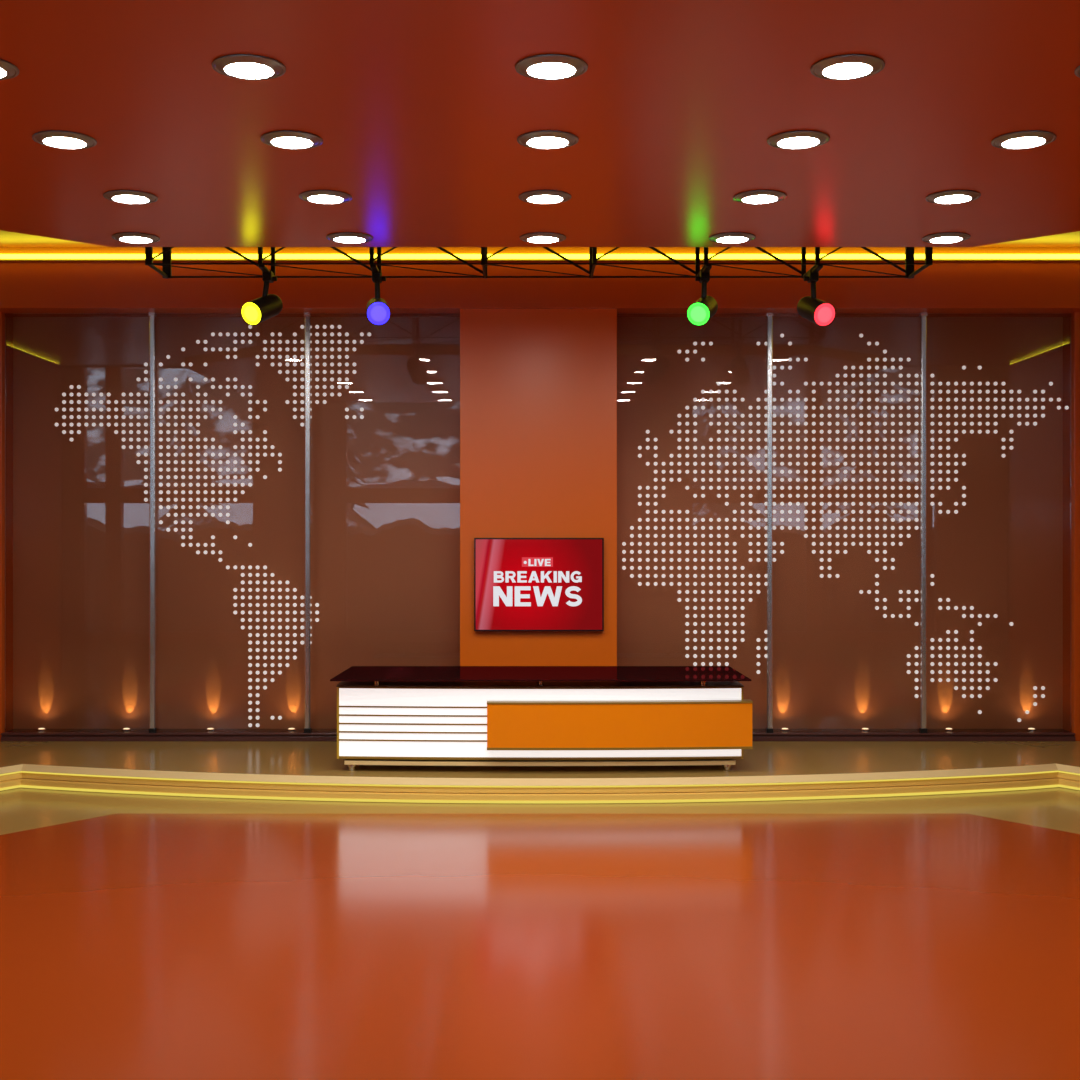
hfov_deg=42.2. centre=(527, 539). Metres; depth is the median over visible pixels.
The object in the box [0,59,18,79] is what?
recessed light
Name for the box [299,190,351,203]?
recessed light
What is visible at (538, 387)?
wall
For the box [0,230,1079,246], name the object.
ceiling
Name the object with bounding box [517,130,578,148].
recessed light
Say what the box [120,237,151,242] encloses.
diffuser
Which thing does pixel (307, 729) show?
steel post
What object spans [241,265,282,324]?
spotlight
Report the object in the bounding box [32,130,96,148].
recessed light
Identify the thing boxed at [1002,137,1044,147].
diffuser
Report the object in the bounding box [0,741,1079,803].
stage platform
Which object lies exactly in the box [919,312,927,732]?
steel post
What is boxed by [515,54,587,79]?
recessed light
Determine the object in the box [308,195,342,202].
diffuser
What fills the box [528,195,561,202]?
diffuser
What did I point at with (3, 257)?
led strip
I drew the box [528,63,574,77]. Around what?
diffuser
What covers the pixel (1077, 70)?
recessed light
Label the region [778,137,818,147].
diffuser
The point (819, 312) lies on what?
spotlight
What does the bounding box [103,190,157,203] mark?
recessed light
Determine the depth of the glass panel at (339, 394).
11.10 m
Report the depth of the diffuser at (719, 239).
8.32 m
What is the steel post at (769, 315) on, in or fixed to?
on the baseboard at (757, 734)
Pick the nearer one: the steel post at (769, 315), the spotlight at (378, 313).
the spotlight at (378, 313)
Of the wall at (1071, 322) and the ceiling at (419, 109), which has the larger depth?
the wall at (1071, 322)
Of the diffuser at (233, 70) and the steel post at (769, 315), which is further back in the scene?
the steel post at (769, 315)
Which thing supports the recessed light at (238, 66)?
in the ceiling at (419, 109)
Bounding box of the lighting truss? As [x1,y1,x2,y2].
[145,247,932,278]
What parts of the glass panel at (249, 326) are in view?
pane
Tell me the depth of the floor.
6.12 m
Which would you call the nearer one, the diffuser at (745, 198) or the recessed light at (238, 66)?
the recessed light at (238, 66)
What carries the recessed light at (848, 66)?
in the ceiling at (419, 109)
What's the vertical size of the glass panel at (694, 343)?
3.321 m
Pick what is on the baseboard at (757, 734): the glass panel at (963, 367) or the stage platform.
the glass panel at (963, 367)
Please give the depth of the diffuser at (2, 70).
5.35 m
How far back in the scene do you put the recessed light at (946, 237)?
8.28 m
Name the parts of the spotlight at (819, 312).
arm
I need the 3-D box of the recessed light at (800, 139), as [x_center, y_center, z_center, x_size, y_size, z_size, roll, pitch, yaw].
[1.214,-1.791,6.285,0.278,0.018,0.278,0,0,0]
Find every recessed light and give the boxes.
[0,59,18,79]
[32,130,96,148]
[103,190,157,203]
[112,232,159,243]
[212,54,285,79]
[260,130,322,148]
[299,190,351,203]
[326,232,372,243]
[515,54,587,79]
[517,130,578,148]
[519,190,570,203]
[520,232,565,243]
[709,232,755,243]
[733,190,786,203]
[767,130,829,148]
[810,54,884,79]
[922,232,970,243]
[925,190,980,203]
[991,130,1056,148]
[1074,65,1079,77]
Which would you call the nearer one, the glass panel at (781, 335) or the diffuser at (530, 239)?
the diffuser at (530, 239)
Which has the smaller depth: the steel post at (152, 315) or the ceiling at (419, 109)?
the ceiling at (419, 109)
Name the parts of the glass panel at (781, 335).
pane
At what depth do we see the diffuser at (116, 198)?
7.32 m
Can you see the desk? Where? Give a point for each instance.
(387, 715)
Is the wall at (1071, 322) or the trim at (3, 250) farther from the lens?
the wall at (1071, 322)
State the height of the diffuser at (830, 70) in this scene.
0.003 m
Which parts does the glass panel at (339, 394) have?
pane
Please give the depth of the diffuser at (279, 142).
6.28 m
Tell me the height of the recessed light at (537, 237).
0.018 m
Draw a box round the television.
[474,538,603,630]
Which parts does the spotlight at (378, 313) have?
arm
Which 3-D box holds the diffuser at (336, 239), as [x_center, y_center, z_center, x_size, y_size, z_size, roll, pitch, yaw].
[-1.060,-1.786,8.320,0.183,0.003,0.183,0,0,0]
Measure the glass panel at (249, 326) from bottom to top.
3.321 m
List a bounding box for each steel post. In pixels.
[148,312,156,732]
[304,312,311,732]
[766,312,773,732]
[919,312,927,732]
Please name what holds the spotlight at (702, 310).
hanging from the lighting truss
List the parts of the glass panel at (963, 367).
pane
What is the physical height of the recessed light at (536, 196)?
0.018 m
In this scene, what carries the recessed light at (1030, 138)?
in the ceiling at (419, 109)
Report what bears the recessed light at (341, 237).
in the ceiling at (419, 109)
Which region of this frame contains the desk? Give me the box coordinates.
[330,666,752,770]
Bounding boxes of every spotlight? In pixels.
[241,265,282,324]
[366,265,390,325]
[687,265,717,325]
[797,265,835,326]
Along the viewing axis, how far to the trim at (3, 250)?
10.85 m
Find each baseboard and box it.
[1,729,336,740]
[752,729,1074,740]
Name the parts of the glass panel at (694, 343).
pane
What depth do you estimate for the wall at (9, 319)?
11.15 m
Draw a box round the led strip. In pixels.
[0,254,1079,260]
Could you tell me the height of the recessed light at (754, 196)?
0.018 m
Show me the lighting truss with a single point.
(166, 253)
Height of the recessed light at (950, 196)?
0.018 m
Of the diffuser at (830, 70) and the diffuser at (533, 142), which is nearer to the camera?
the diffuser at (830, 70)
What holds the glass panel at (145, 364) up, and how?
on the baseboard at (13, 734)
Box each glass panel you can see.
[5,313,147,731]
[157,313,303,726]
[311,313,459,642]
[617,313,766,673]
[773,313,918,697]
[928,313,1070,721]
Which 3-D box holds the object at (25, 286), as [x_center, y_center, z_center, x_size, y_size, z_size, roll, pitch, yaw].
[0.086,-2.035,11.080,12.300,0.470,0.440,0,0,0]
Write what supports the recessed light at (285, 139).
in the ceiling at (419, 109)
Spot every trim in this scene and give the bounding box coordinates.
[0,247,1079,253]
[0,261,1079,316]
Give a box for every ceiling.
[0,0,1079,246]
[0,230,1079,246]
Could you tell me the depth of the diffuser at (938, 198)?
7.32 m
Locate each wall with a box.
[0,312,12,740]
[13,317,1062,728]
[460,309,616,665]
[1063,312,1079,740]
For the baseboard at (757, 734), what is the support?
attached to the wall at (385, 484)
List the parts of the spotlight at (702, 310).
arm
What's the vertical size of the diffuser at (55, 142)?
0.003 m
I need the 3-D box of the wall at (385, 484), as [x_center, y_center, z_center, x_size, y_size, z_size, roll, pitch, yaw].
[0.086,-0.263,11.360,12.300,4.015,0.120,0,0,0]
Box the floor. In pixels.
[0,787,1079,1079]
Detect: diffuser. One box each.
[0,68,5,76]
[43,137,85,147]
[113,195,147,202]
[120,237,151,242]
[225,63,272,77]
[271,137,311,147]
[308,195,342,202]
[334,237,364,242]
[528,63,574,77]
[528,137,567,147]
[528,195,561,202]
[528,237,557,242]
[717,237,746,242]
[742,195,776,202]
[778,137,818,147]
[823,63,871,77]
[930,237,961,242]
[935,195,970,202]
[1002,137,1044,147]
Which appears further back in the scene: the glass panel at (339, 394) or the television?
the glass panel at (339, 394)
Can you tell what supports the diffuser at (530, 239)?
attached to the recessed light at (537, 237)
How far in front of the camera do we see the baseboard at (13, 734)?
11.04 m
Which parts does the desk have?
leg, glass, panel, leg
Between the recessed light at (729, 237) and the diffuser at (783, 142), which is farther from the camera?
the recessed light at (729, 237)
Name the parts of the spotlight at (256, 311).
arm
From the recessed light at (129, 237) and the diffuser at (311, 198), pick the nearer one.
the diffuser at (311, 198)

